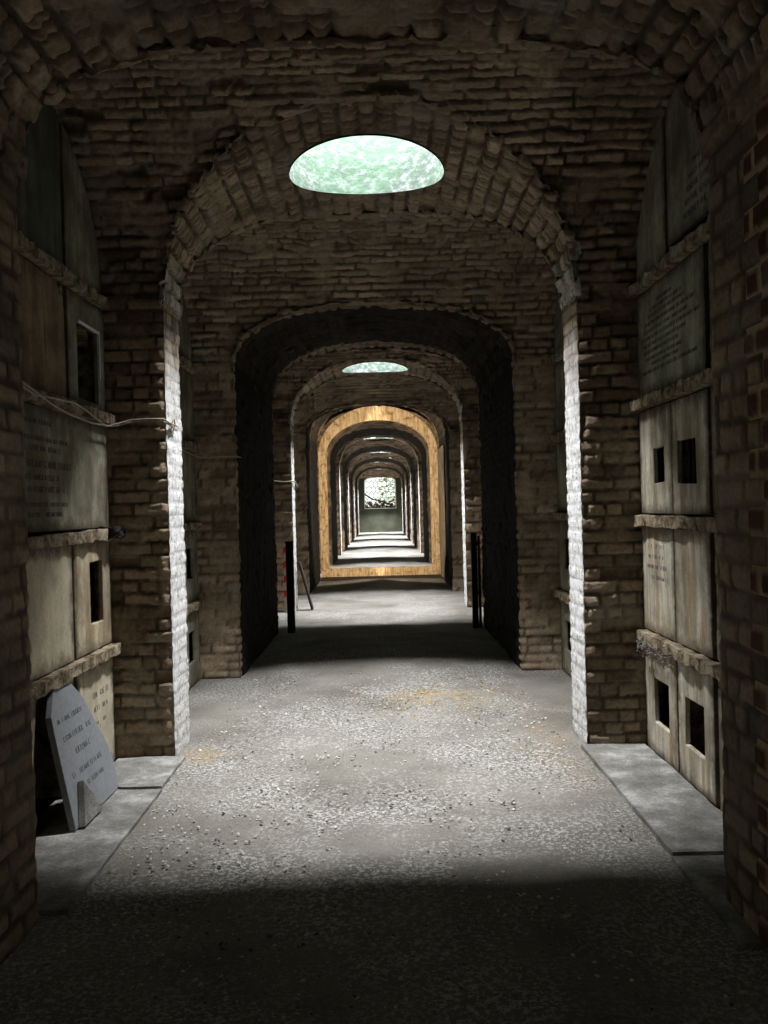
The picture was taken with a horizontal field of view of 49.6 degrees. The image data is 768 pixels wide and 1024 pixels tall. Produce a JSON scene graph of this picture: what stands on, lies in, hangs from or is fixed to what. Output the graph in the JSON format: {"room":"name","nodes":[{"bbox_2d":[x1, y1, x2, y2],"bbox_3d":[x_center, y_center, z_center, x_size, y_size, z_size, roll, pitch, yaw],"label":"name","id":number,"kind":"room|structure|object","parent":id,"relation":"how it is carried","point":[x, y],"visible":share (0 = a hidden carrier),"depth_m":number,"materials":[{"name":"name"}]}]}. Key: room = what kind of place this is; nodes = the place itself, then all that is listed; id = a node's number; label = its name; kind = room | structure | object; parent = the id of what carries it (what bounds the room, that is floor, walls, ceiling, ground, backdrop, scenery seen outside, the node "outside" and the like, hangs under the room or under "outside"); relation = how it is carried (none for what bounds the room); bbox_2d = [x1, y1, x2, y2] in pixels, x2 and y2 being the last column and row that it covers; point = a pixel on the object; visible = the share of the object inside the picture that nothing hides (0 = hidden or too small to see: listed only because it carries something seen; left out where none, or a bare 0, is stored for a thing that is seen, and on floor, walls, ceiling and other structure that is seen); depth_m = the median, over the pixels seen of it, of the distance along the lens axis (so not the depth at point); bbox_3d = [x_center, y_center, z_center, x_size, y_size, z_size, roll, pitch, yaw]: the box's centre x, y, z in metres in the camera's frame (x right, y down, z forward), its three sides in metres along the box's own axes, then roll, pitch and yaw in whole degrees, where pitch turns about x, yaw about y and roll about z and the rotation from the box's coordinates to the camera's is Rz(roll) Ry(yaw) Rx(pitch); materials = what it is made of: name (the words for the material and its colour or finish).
{"room":"catacomb corridor","nodes":[
{"label":"catacomb corridor","id":0,"kind":"room"},
{"bbox_2d":[35,703,669,816],"bbox_3d":[-0.074,1.552,23.110,5.000,0.220,54.600,-2,0,0],"label":"ground","id":1,"kind":"structure","parent":0,"point":[41,804],"depth_m":4.63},
{"bbox_2d":[21,26,701,302],"bbox_3d":[-0.096,-1.790,4.046,3.405,0.974,2.058,-2,0,0],"label":"ceiling","id":2,"kind":"structure","parent":0,"point":[139,135],"depth_m":4.47,"materials":[{"name":"brown brick"}]},
{"bbox_2d":[177,208,561,367],"bbox_3d":[-0.105,-1.814,6.445,3.410,0.993,2.071,-2,0,0],"label":"ceiling","id":3,"kind":"structure","parent":0,"point":[488,269],"depth_m":7.10,"materials":[{"name":"brown brick"}]},
{"bbox_2d":[271,346,478,421],"bbox_3d":[-0.121,-1.835,11.129,3.400,0.979,2.071,-2,0,0],"label":"ceiling","id":4,"kind":"structure","parent":0,"point":[286,388],"depth_m":11.82,"materials":[{"name":"brown brick"}]},
{"bbox_2d":[293,372,459,434],"bbox_3d":[-0.130,-1.850,13.539,3.400,0.981,2.062,-2,0,0],"label":"ceiling","id":5,"kind":"structure","parent":0,"point":[391,388],"depth_m":14.26,"materials":[{"name":"brown brick"}]},
{"bbox_2d":[316,405,438,450],"bbox_3d":[-0.147,-1.876,18.210,3.401,0.975,2.039,-2,0,0],"label":"ceiling","id":6,"kind":"structure","parent":0,"point":[333,417],"depth_m":18.64,"materials":[{"name":"brown brick"}]},
{"bbox_2d":[327,421,428,457],"bbox_3d":[-0.155,-1.884,20.594,3.400,0.964,2.059,-2,0,0],"label":"ceiling","id":7,"kind":"structure","parent":0,"point":[368,423],"depth_m":21.25,"materials":[{"name":"brown brick"}]},
{"bbox_2d":[335,436,421,467],"bbox_3d":[-0.173,-1.924,25.287,3.400,0.987,2.062,-2,0,0],"label":"ceiling","id":8,"kind":"structure","parent":0,"point":[337,461],"depth_m":26.14,"materials":[{"name":"brown brick"}]},
{"bbox_2d":[340,440,417,470],"bbox_3d":[-0.181,-1.933,27.692,3.400,0.976,2.054,-2,0,0],"label":"ceiling","id":9,"kind":"structure","parent":0,"point":[347,452],"depth_m":28.23,"materials":[{"name":"brown brick"}]},
{"bbox_2d":[346,452,411,475],"bbox_3d":[-0.198,-1.964,32.369,3.400,0.982,2.064,-2,0,0],"label":"ceiling","id":10,"kind":"structure","parent":0,"point":[407,461],"depth_m":33.29,"materials":[{"name":"brown brick"}]},
{"bbox_2d":[349,453,409,477],"bbox_3d":[-0.207,-1.977,34.760,3.400,0.980,2.061,-2,0,0],"label":"ceiling","id":11,"kind":"structure","parent":0,"point":[364,457],"depth_m":35.30,"materials":[{"name":"brown brick"}]},
{"bbox_2d":[359,469,399,478],"bbox_3d":[-0.258,-2.059,48.926,3.400,0.973,2.049,-2,0,0],"label":"ceiling","id":12,"kind":"structure","parent":0,"point":[373,473],"depth_m":49.61,"materials":[{"name":"brown brick"}]},
{"bbox_2d":[354,463,404,481],"bbox_3d":[-0.232,-2.019,41.840,3.400,0.979,2.037,-2,0,0],"label":"ceiling","id":13,"kind":"structure","parent":0,"point":[371,464],"depth_m":42.34,"materials":[{"name":"brown brick"}]},
{"bbox_2d":[352,463,406,480],"bbox_3d":[-0.224,-2.002,39.470,3.400,0.973,2.073,-2,0,0],"label":"ceiling","id":14,"kind":"structure","parent":0,"point":[366,463],"depth_m":40.29,"materials":[{"name":"brown brick"}]},
{"bbox_2d":[358,477,402,532],"bbox_3d":[-0.226,-0.724,49.967,3.600,3.950,0.350,-2,0,0],"label":"wall","id":15,"kind":"structure","parent":0,"point":[389,513],"depth_m":49.80,"materials":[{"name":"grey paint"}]},
{"bbox_2d":[364,477,395,508],"bbox_3d":[-0.237,-1.158,49.874,1.912,2.074,0.202,-2,0,0],"label":"window","id":16,"kind":"structure","parent":15,"relation":"in","point":[369,477],"depth_m":49.95,"materials":[{"name":"clear glass"}]},
{"bbox_2d":[0,531,767,1023],"bbox_3d":[-0.080,1.327,23.083,3.440,0.113,54.350,-2,0,0],"label":"floor","id":17,"kind":"structure","parent":0,"point":[376,628],"depth_m":3.44,"materials":[{"name":"concrete"}]},
{"bbox_2d":[17,229,122,798],"bbox_3d":[-1.940,-0.323,4.091,0.657,3.702,2.055,-2,0,0],"label":"stone ledge","id":18,"kind":"object","parent":17,"relation":"on","point":[47,783],"visible":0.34,"depth_m":4.42,"materials":[{"name":"stone"}]},
{"bbox_2d":[30,701,35,811],"bbox_3d":[-1.651,1.190,3.538,0.028,0.645,0.824,-2,0,0],"label":"tablet","id":19,"kind":"object","parent":18,"relation":"attached to","point":[33,704],"visible":0.18,"depth_m":3.90,"materials":[{"name":"beige stone"}]},
{"bbox_2d":[16,104,62,262],"bbox_3d":[-1.724,-1.716,4.096,0.028,0.870,0.615,-2,0,0],"label":"tablet","id":20,"kind":"object","parent":18,"relation":"on","point":[38,198],"visible":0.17,"depth_m":4.17,"materials":[{"name":"grey stone"}]},
{"bbox_2d":[18,254,65,397],"bbox_3d":[-1.702,-0.896,4.104,0.028,0.610,0.610,-2,0,0],"label":"tablet","id":21,"kind":"object","parent":18,"relation":"on","point":[41,328],"visible":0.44,"depth_m":4.10,"materials":[{"name":"orange stone"}]},
{"bbox_2d":[25,545,73,681],"bbox_3d":[-1.666,0.484,4.116,0.028,0.620,0.618,-2,0,0],"label":"panel","id":22,"kind":"object","parent":18,"relation":"on","point":[49,570],"visible":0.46,"depth_m":4.12,"materials":[{"name":"beige stone"}]},
{"bbox_2d":[17,229,110,310],"bbox_3d":[-1.966,-1.232,4.083,0.650,0.082,2.050,-2,0,0],"label":"shelf","id":23,"kind":"object","parent":18,"relation":"attached to","point":[63,275],"depth_m":4.28,"materials":[{"name":"stone"}]},
{"bbox_2d":[22,402,108,532],"bbox_3d":[-1.683,-0.208,4.083,0.029,0.615,1.930,-2,0,0],"label":"tablet","id":24,"kind":"object","parent":18,"relation":"on","point":[66,477],"visible":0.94,"depth_m":4.34,"materials":[{"name":"grey stone"}]},
{"bbox_2d":[23,383,115,424],"bbox_3d":[-1.944,-0.542,4.088,0.655,0.081,2.049,-2,0,0],"label":"shelf","id":25,"kind":"object","parent":18,"relation":"attached to","point":[106,417],"depth_m":4.30,"materials":[{"name":"stone"}]},
{"bbox_2d":[27,529,116,548],"bbox_3d":[-1.930,0.147,4.094,0.647,0.081,2.051,-2,0,0],"label":"shelf","id":26,"kind":"object","parent":18,"relation":"attached to","point":[39,540],"depth_m":4.27,"materials":[{"name":"stone"}]},
{"bbox_2d":[30,642,122,702],"bbox_3d":[-1.908,0.835,4.101,0.653,0.081,2.051,-2,0,0],"label":"shelf","id":27,"kind":"object","parent":18,"relation":"attached to","point":[63,675],"depth_m":4.29,"materials":[{"name":"stone"}]},
{"bbox_2d":[59,123,102,294],"bbox_3d":[-1.725,-1.681,4.741,0.028,0.794,0.595,-2,0,0],"label":"tablet","id":28,"kind":"object","parent":18,"relation":"on","point":[80,254],"visible":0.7,"depth_m":4.62,"materials":[{"name":"grey stone"}]},
{"bbox_2d":[62,286,105,411],"bbox_3d":[-1.698,-0.900,4.746,0.040,0.620,0.595,-2,0,0],"label":"tablet","id":29,"kind":"object","parent":18,"relation":"attached to","point":[77,309],"visible":0.81,"depth_m":4.65,"materials":[{"name":"grey stone"}]},
{"bbox_2d":[71,541,112,659],"bbox_3d":[-1.668,0.480,4.750,0.028,0.620,0.603,-2,0,0],"label":"tablet","id":30,"kind":"object","parent":18,"relation":"on","point":[88,636],"visible":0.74,"depth_m":4.66,"materials":[{"name":"beige stone"}]},
{"bbox_2d":[73,656,115,760],"bbox_3d":[-1.649,1.182,4.756,0.029,0.645,0.600,-2,0,0],"label":"tablet","id":31,"kind":"object","parent":18,"relation":"attached to","point":[95,685],"visible":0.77,"depth_m":4.84,"materials":[{"name":"beige stone"}]},
{"bbox_2d":[96,526,125,539],"bbox_3d":[-1.633,0.124,4.971,0.139,0.084,0.249,-2,0,0],"label":"lump","id":32,"kind":"object","parent":18,"relation":"on","point":[116,531],"visible":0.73,"depth_m":4.89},
{"bbox_2d":[35,756,185,915],"bbox_3d":[-1.399,1.516,4.089,0.423,0.055,1.933,-2,0,0],"label":"stone slab","id":33,"kind":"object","parent":17,"relation":"on","point":[68,863],"depth_m":3.84,"materials":[{"name":"stone"}]},
{"bbox_2d":[45,683,117,831],"bbox_3d":[-1.536,1.152,4.201,0.196,0.690,0.621,-2,0,0],"label":"headstone","id":34,"kind":"object","parent":33,"relation":"on","point":[80,750],"visible":0.96,"depth_m":4.13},
{"bbox_2d":[78,780,102,826],"bbox_3d":[-1.442,1.392,4.034,0.074,0.190,0.226,-2,0,0],"label":"stone","id":35,"kind":"object","parent":33,"relation":"on","point":[90,806],"visible":1,"depth_m":4.00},
{"bbox_2d":[76,323,203,622],"bbox_3d":[-1.949,-0.338,6.447,0.655,3.702,2.022,-2,0,0],"label":"rack","id":36,"kind":"object","parent":17,"relation":"on","point":[82,337],"visible":0.06,"depth_m":6.09,"materials":[{"name":"stone"}]},
{"bbox_2d":[76,323,196,373],"bbox_3d":[-1.974,-1.247,6.443,0.647,0.083,2.018,-2,0,0],"label":"shelf","id":37,"kind":"object","parent":36,"relation":"attached to","point":[82,337],"depth_m":6.08,"materials":[{"name":"stone"}]},
{"bbox_2d":[91,599,203,622],"bbox_3d":[-1.918,0.822,6.453,0.650,0.081,2.017,-2,0,0],"label":"shelf","id":38,"kind":"object","parent":36,"relation":"attached to","point":[196,604],"depth_m":7.05,"materials":[{"name":"stone"}]},
{"bbox_2d":[179,286,191,362],"bbox_3d":[-1.734,-1.703,7.099,0.028,0.809,0.630,-2,0,0],"label":"tablet","id":39,"kind":"object","parent":36,"relation":"on","point":[185,344],"visible":0.28,"depth_m":7.15,"materials":[{"name":"grey stone"}]},
{"bbox_2d":[179,366,193,441],"bbox_3d":[-1.713,-0.916,7.104,0.028,0.615,0.630,-2,0,0],"label":"tablet","id":40,"kind":"object","parent":36,"relation":"on","point":[186,386],"visible":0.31,"depth_m":7.17,"materials":[{"name":"grey stone"}]},
{"bbox_2d":[181,449,195,521],"bbox_3d":[-1.695,-0.224,7.108,0.028,0.610,0.630,-2,0,0],"label":"tablet","id":41,"kind":"object","parent":36,"relation":"on","point":[188,466],"visible":0.5,"depth_m":7.17,"materials":[{"name":"grey stone"}]},
{"bbox_2d":[184,530,197,603],"bbox_3d":[-1.677,0.466,7.112,0.028,0.620,0.630,-2,0,0],"label":"tablet","id":42,"kind":"object","parent":36,"relation":"on","point":[190,537],"visible":0.52,"depth_m":7.26,"materials":[{"name":"grey stone"}]},
{"bbox_2d":[181,438,200,451],"bbox_3d":[-1.953,-0.557,6.445,0.651,0.080,2.016,-2,0,0],"label":"shelf","id":43,"kind":"object","parent":36,"relation":"attached to","point":[186,445],"depth_m":7.11,"materials":[{"name":"stone"}]},
{"bbox_2d":[183,522,201,530],"bbox_3d":[-1.936,0.134,6.449,0.648,0.080,2.019,-2,0,0],"label":"shelf","id":44,"kind":"object","parent":36,"relation":"attached to","point":[187,525],"depth_m":7.07,"materials":[{"name":"stone"}]},
{"bbox_2d":[186,610,200,688],"bbox_3d":[-1.659,1.168,7.116,0.028,0.645,0.630,-2,0,0],"label":"tablet","id":45,"kind":"object","parent":36,"relation":"attached to","point":[192,621],"visible":0.53,"depth_m":7.26,"materials":[{"name":"grey stone"}]},
{"bbox_2d":[283,544,286,612],"bbox_3d":[-1.414,0.961,12.074,0.078,1.005,0.034,-2,0,0],"label":"board","id":46,"kind":"object","parent":17,"relation":"on","point":[284,551],"visible":0.44,"depth_m":12.06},
{"bbox_2d":[285,541,295,632],"bbox_3d":[-1.136,0.921,10.112,0.100,1.135,0.090,-2,0,0],"label":"gate post","id":47,"kind":"object","parent":17,"relation":"on","point":[289,550],"visible":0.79,"depth_m":10.07,"materials":[{"name":"black metal"}]},
{"bbox_2d":[298,561,313,609],"bbox_3d":[-1.159,1.090,12.343,0.207,0.717,0.140,-2,0,0],"label":"plank","id":48,"kind":"object","parent":17,"relation":"on","point":[299,562],"visible":1,"depth_m":12.28,"materials":[{"name":"brown wood"}]},
{"bbox_2d":[317,451,320,572],"bbox_3d":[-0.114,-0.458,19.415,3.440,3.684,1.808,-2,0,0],"label":"board","id":49,"kind":"object","parent":17,"relation":"on","point":[317,451],"visible":0.02,"depth_m":19.22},
{"bbox_2d":[87,90,662,759],"bbox_3d":[-0.063,-0.374,5.257,3.440,3.686,1.802,-2,0,0],"label":"brick archway","id":50,"kind":"object","parent":17,"relation":"on","point":[253,184],"visible":0.92,"depth_m":5.07,"materials":[{"name":"brick"}]},
{"bbox_2d":[22,380,177,432],"bbox_3d":[-1.578,-0.543,4.428,0.296,0.135,1.653,-1,0,12],"label":"cable","id":51,"kind":"object","parent":50,"relation":"attached to","point":[44,397],"visible":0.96,"depth_m":4.58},
{"bbox_2d":[186,299,570,678],"bbox_3d":[-0.074,-0.334,8.903,3.440,3.563,3.332,-2,0,0],"label":"brick archway","id":52,"kind":"object","parent":17,"relation":"on","point":[237,564],"visible":0.96,"depth_m":7.61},
{"bbox_2d":[182,449,240,457],"bbox_3d":[-1.555,-0.488,7.099,0.253,0.039,0.995,-1,0,20],"label":"cable","id":53,"kind":"object","parent":52,"relation":"attached to","point":[182,449],"visible":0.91,"depth_m":7.40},
{"bbox_2d":[273,357,483,611],"bbox_3d":[-0.088,-0.383,12.341,3.440,3.620,1.487,-2,0,0],"label":"brick archway","id":54,"kind":"object","parent":17,"relation":"on","point":[283,449],"visible":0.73,"depth_m":12.15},
{"bbox_2d":[293,402,463,594],"bbox_3d":[-0.101,-0.434,15.879,3.440,3.680,3.123,-2,0,0],"label":"brick archway","id":55,"kind":"object","parent":17,"relation":"on","point":[305,446],"visible":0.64,"depth_m":14.54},
{"bbox_2d":[437,445,446,579],"bbox_3d":[1.125,0.012,16.154,0.030,2.520,1.200,-2,0,0],"label":"board","id":56,"kind":"object","parent":55,"relation":"attached to","point":[440,451],"visible":1,"depth_m":15.90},
{"bbox_2d":[13,670,743,1014],"bbox_3d":[-0.015,1.451,4.912,2.317,0.045,5.004,-2,0,0],"label":"grit","id":57,"kind":"object","parent":17,"relation":"on","point":[269,936],"visible":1,"depth_m":3.47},
{"bbox_2d":[318,406,440,580],"bbox_3d":[-0.105,-0.393,17.238,2.480,3.620,0.200,-2,0,0],"label":"frame","id":58,"kind":"object","parent":17,"relation":"on","point":[369,413],"visible":0.91,"depth_m":17.19,"materials":[{"name":"brown wood"}]},
{"bbox_2d":[327,425,431,565],"bbox_3d":[-0.126,-0.452,22.982,3.440,3.630,3.745,-2,0,0],"label":"brick archway","id":59,"kind":"object","parent":17,"relation":"on","point":[371,431],"visible":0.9,"depth_m":22.53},
{"bbox_2d":[340,444,419,551],"bbox_3d":[-0.152,-0.507,30.035,3.440,3.656,3.872,-2,0,0],"label":"brick archway","id":60,"kind":"object","parent":17,"relation":"on","point":[380,447],"visible":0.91,"depth_m":29.32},
{"bbox_2d":[336,438,423,555],"bbox_3d":[-0.141,-0.555,26.497,2.972,3.794,2.448,-2,0,-38],"label":"brick archway","id":61,"kind":"object","parent":17,"relation":"on","point":[338,494],"visible":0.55,"depth_m":26.31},
{"bbox_2d":[348,457,411,542],"bbox_3d":[-0.177,-0.547,37.120,3.440,3.650,3.877,-2,0,0],"label":"brick archway","id":62,"kind":"object","parent":17,"relation":"on","point":[376,459],"visible":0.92,"depth_m":36.47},
{"bbox_2d":[354,465,405,536],"bbox_3d":[-0.203,-0.587,44.193,3.440,3.644,3.889,-2,0,0],"label":"brick archway","id":63,"kind":"object","parent":17,"relation":"on","point":[376,466],"visible":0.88,"depth_m":43.58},
{"bbox_2d":[346,452,413,544],"bbox_3d":[-0.166,-0.600,33.578,2.979,3.799,2.438,-2,0,-38],"label":"brick archway","id":64,"kind":"object","parent":17,"relation":"on","point":[411,475],"visible":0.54,"depth_m":33.39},
{"bbox_2d":[352,462,407,538],"bbox_3d":[-0.193,-0.629,40.657,3.042,3.772,2.339,-1,0,35],"label":"brick archway","id":65,"kind":"object","parent":17,"relation":"on","point":[375,462],"visible":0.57,"depth_m":40.47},
{"bbox_2d":[357,469,403,533],"bbox_3d":[-0.217,-0.666,47.736,3.163,3.761,2.136,-2,0,-31],"label":"brick archway","id":66,"kind":"object","parent":17,"relation":"on","point":[375,469],"visible":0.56,"depth_m":47.55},
{"bbox_2d":[0,0,767,965],"bbox_3d":[-0.046,-0.211,1.727,3.440,3.404,3.204,-2,0,0],"label":"brick archway","id":67,"kind":"object","parent":17,"relation":"on","point":[719,47],"visible":0.99,"depth_m":2.94,"materials":[{"name":"brick"}]},
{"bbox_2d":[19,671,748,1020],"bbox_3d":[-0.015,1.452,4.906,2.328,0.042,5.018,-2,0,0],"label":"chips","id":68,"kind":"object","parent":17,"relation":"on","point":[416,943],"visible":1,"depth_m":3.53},
{"bbox_2d":[313,673,530,725],"bbox_3d":[0.350,1.437,6.505,1.590,0.037,1.688,-1,0,12],"label":"ochre grit","id":69,"kind":"object","parent":17,"relation":"on","point":[430,691],"visible":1,"depth_m":6.47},
{"bbox_2d":[470,533,481,627],"bbox_3d":[1.123,0.842,10.119,0.110,1.175,0.080,-2,0,0],"label":"gate post","id":70,"kind":"object","parent":17,"relation":"on","point":[474,539],"visible":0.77,"depth_m":10.08,"materials":[{"name":"black metal"}]},
{"bbox_2d":[549,345,668,702],"bbox_3d":[1.814,-0.436,6.459,0.656,3.701,2.023,-2,0,0],"label":"rack","id":71,"kind":"object","parent":17,"relation":"on","point":[557,357],"visible":0.02,"depth_m":6.97,"materials":[{"name":"stone"}]},
{"bbox_2d":[549,345,563,364],"bbox_3d":[1.792,-1.345,6.454,0.649,0.083,2.019,-2,0,0],"label":"shelf","id":72,"kind":"object","parent":71,"relation":"attached to","point":[557,357],"depth_m":7.12,"materials":[{"name":"stone"}]},
{"bbox_2d":[550,429,565,442],"bbox_3d":[1.808,-0.655,6.459,0.653,0.080,2.019,-2,0,0],"label":"shelf","id":73,"kind":"object","parent":71,"relation":"attached to","point":[557,437],"depth_m":7.13,"materials":[{"name":"stone"}]},
{"bbox_2d":[554,292,563,353],"bbox_3d":[1.523,-1.788,7.110,0.028,0.809,0.630,-2,0,0],"label":"tablet","id":74,"kind":"object","parent":71,"relation":"on","point":[558,334],"visible":0.18,"depth_m":7.21,"materials":[{"name":"grey stone"}]},
{"bbox_2d":[554,359,565,432],"bbox_3d":[1.544,-1.002,7.115,0.028,0.615,0.630,-2,0,0],"label":"tablet","id":75,"kind":"object","parent":71,"relation":"on","point":[560,398],"visible":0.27,"depth_m":7.22,"materials":[{"name":"grey stone"}]},
{"bbox_2d":[556,440,567,511],"bbox_3d":[1.562,-0.309,7.119,0.028,0.610,0.630,-2,0,0],"label":"tablet","id":76,"kind":"object","parent":71,"relation":"on","point":[561,446],"visible":0.5,"depth_m":7.23,"materials":[{"name":"grey stone"}]},
{"bbox_2d":[554,589,569,603],"bbox_3d":[1.843,0.724,6.466,0.652,0.081,2.023,-2,0,0],"label":"shelf","id":77,"kind":"object","parent":71,"relation":"attached to","point":[561,594],"depth_m":7.15,"materials":[{"name":"stone"}]},
{"bbox_2d":[558,520,569,592],"bbox_3d":[1.580,0.380,7.123,0.028,0.620,0.630,-2,0,0],"label":"tablet","id":78,"kind":"object","parent":71,"relation":"on","point":[563,526],"visible":0.49,"depth_m":7.27,"materials":[{"name":"grey stone"}]},
{"bbox_2d":[560,601,571,675],"bbox_3d":[1.598,1.083,7.127,0.028,0.645,0.630,-2,0,0],"label":"tablet","id":79,"kind":"object","parent":71,"relation":"attached to","point":[565,611],"visible":0.38,"depth_m":7.28,"materials":[{"name":"grey stone"}]},
{"bbox_2d":[552,512,661,520],"bbox_3d":[1.828,0.034,6.464,0.646,0.081,2.020,-2,0,0],"label":"shelf","id":80,"kind":"object","parent":71,"relation":"attached to","point":[563,516],"depth_m":7.17,"materials":[{"name":"stone"}]},
{"bbox_2d":[581,743,764,948],"bbox_3d":[1.390,1.442,3.914,0.404,0.061,2.303,-2,0,0],"label":"stone slab","id":81,"kind":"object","parent":17,"relation":"on","point":[681,818],"depth_m":3.88,"materials":[{"name":"stone"}]},
{"bbox_2d":[627,213,721,755],"bbox_3d":[1.822,-0.422,4.089,0.656,3.702,2.022,-2,0,0],"label":"stone ledge","id":82,"kind":"object","parent":17,"relation":"on","point":[699,235],"visible":0.21,"depth_m":4.37,"materials":[{"name":"stone"}]},
{"bbox_2d":[636,118,668,281],"bbox_3d":[1.532,-1.754,4.780,0.028,0.768,0.530,-2,0,0],"label":"tablet","id":83,"kind":"object","parent":82,"relation":"on","point":[652,242],"visible":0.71,"depth_m":4.67,"materials":[{"name":"grey stone"}]},
{"bbox_2d":[639,402,673,513],"bbox_3d":[1.570,-0.295,4.780,0.028,0.610,0.547,-2,0,0],"label":"tablet","id":84,"kind":"object","parent":82,"relation":"on","point":[654,423],"visible":0.9,"depth_m":4.79,"materials":[{"name":"white stone"}]},
{"bbox_2d":[642,526,676,641],"bbox_3d":[1.588,0.394,4.785,0.029,0.620,0.546,-2,0,0],"label":"tablet","id":85,"kind":"object","parent":82,"relation":"on","point":[658,552],"visible":0.98,"depth_m":4.75,"materials":[{"name":"white stone"}]},
{"bbox_2d":[645,643,679,772],"bbox_3d":[1.607,1.097,4.793,0.028,0.645,0.540,-2,0,0],"label":"tablet","id":86,"kind":"object","parent":82,"relation":"attached to","point":[664,741],"visible":0.72,"depth_m":4.76,"materials":[{"name":"white stone"}]},
{"bbox_2d":[636,632,691,668],"bbox_3d":[1.515,0.786,4.567,0.046,0.166,0.863,-2,0,0],"label":"fringe","id":87,"kind":"object","parent":82,"relation":"hanging from","point":[643,642],"visible":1,"depth_m":4.77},
{"bbox_2d":[627,215,709,298],"bbox_3d":[1.801,-1.332,4.084,0.648,0.085,2.021,-2,0,0],"label":"shelf","id":88,"kind":"object","parent":82,"relation":"attached to","point":[677,253],"depth_m":4.29,"materials":[{"name":"stone"}]},
{"bbox_2d":[630,368,712,411],"bbox_3d":[1.815,-0.641,4.088,0.652,0.080,2.017,-2,0,0],"label":"shelf","id":89,"kind":"object","parent":82,"relation":"attached to","point":[703,380],"depth_m":4.32,"materials":[{"name":"stone"}]},
{"bbox_2d":[637,244,710,397],"bbox_3d":[1.552,-0.986,4.522,0.029,0.615,1.035,-2,0,0],"label":"tablet","id":90,"kind":"object","parent":82,"relation":"on","point":[673,315],"visible":1,"depth_m":4.39,"materials":[{"name":"grey stone"}]},
{"bbox_2d":[634,514,717,532],"bbox_3d":[1.837,0.049,4.091,0.647,0.081,2.018,-2,0,0],"label":"shelf","id":91,"kind":"object","parent":82,"relation":"attached to","point":[707,523],"depth_m":4.33,"materials":[{"name":"stone"}]},
{"bbox_2d":[635,628,721,680],"bbox_3d":[1.851,0.738,4.096,0.652,0.082,2.022,-2,0,0],"label":"shelf","id":92,"kind":"object","parent":82,"relation":"attached to","point":[703,664],"depth_m":4.30,"materials":[{"name":"stone"}]},
{"bbox_2d":[665,84,709,245],"bbox_3d":[1.532,-1.831,4.142,0.029,0.810,0.665,-2,0,0],"label":"tablet","id":93,"kind":"object","parent":82,"relation":"attached to","point":[688,187],"visible":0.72,"depth_m":4.23,"materials":[{"name":"grey stone"}]},
{"bbox_2d":[671,388,713,514],"bbox_3d":[1.576,-0.292,4.250,0.035,0.610,0.502,-2,0,0],"label":"tablet","id":94,"kind":"object","parent":82,"relation":"on","point":[690,414],"visible":0.9,"depth_m":4.20,"materials":[{"name":"white stone"}]},
{"bbox_2d":[674,528,716,658],"bbox_3d":[1.590,0.398,4.259,0.028,0.620,0.491,-2,0,0],"label":"tablet","id":95,"kind":"object","parent":82,"relation":"on","point":[695,583],"visible":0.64,"depth_m":4.20,"materials":[{"name":"white stone"}]},
{"bbox_2d":[677,661,720,805],"bbox_3d":[1.609,1.100,4.260,0.028,0.645,0.485,-2,0,0],"label":"tablet","id":96,"kind":"object","parent":82,"relation":"attached to","point":[703,772],"visible":0.78,"depth_m":4.19,"materials":[{"name":"white stone"}]},
{"bbox_2d":[709,239,713,353],"bbox_3d":[1.556,-0.981,3.712,0.028,0.615,0.445,-2,0,0],"label":"tablet","id":97,"kind":"object","parent":82,"relation":"on","point":[712,330],"visible":0.11,"depth_m":3.92,"materials":[{"name":"grey stone"}]},
{"bbox_2d":[711,386,716,514],"bbox_3d":[1.574,-0.289,3.727,0.028,0.610,0.465,-2,0,0],"label":"tablet","id":98,"kind":"object","parent":82,"relation":"on","point":[712,390],"visible":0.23,"depth_m":3.94,"materials":[{"name":"grey stone"}]},
{"bbox_2d":[717,532,720,654],"bbox_3d":[1.592,0.401,3.716,0.028,0.620,0.435,-2,0,0],"label":"tablet","id":99,"kind":"object","parent":82,"relation":"on","point":[719,600],"visible":0.09,"depth_m":3.92,"materials":[{"name":"grey stone"}]},
{"bbox_2d":[718,687,723,811],"bbox_3d":[1.611,1.130,3.735,0.028,0.590,0.465,-2,0,0],"label":"tablet","id":100,"kind":"object","parent":82,"relation":"attached to","point":[719,688],"visible":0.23,"depth_m":3.94,"materials":[{"name":"grey stone"}]},
{"bbox_3d":[-0.205,-3.437,23.079,5.000,0.200,54.600,-2,0,0],"label":"ceiling","id":101,"kind":"structure","parent":0,"visible":0},
{"bbox_2d":[289,134,443,193],"bbox_3d":[-0.123,-2.666,5.244,1.040,1.088,1.040,-2,0,0],"label":"skylight","id":102,"kind":"object","parent":101,"relation":"attached to","point":[354,163],"visible":0.16,"depth_m":5.63,"materials":[{"name":"green glass"}]},
{"bbox_2d":[342,361,407,372],"bbox_3d":[-0.148,-2.675,12.324,1.040,1.154,1.040,-2,0,0],"label":"skylight","id":103,"kind":"object","parent":101,"relation":"attached to","point":[371,366],"visible":0.11,"depth_m":12.71,"materials":[{"name":"green glass"}]},
{"label":"outside","id":104,"kind":"structure","parent":0,"visible":0},
{"bbox_3d":[-0.208,0.596,54.774,12.000,1.550,8.400,-2,0,0],"label":"ground","id":105,"kind":"structure","parent":104,"visible":0},
{"bbox_2d":[365,499,394,507],"bbox_3d":[-0.085,-0.471,52.078,3.680,0.774,1.429,-2,0,0],"label":"rubble heap","id":106,"kind":"object","parent":105,"relation":"on","point":[375,505],"visible":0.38,"depth_m":51.74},
{"bbox_2d":[365,494,393,505],"bbox_3d":[-0.342,-0.777,51.403,1.855,0.828,0.177,-2,0,-7],"label":"fallen branch","id":107,"kind":"object","parent":106,"relation":"on","point":[365,494],"visible":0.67,"depth_m":51.41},
{"bbox_2d":[378,477,395,505],"bbox_3d":[0.992,-1.823,54.465,2.917,3.345,2.229,-2,0,0],"label":"foliage","id":108,"kind":"object","parent":105,"relation":"on","point":[385,478],"visible":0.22,"depth_m":54.44,"materials":[{"name":"green plant"}]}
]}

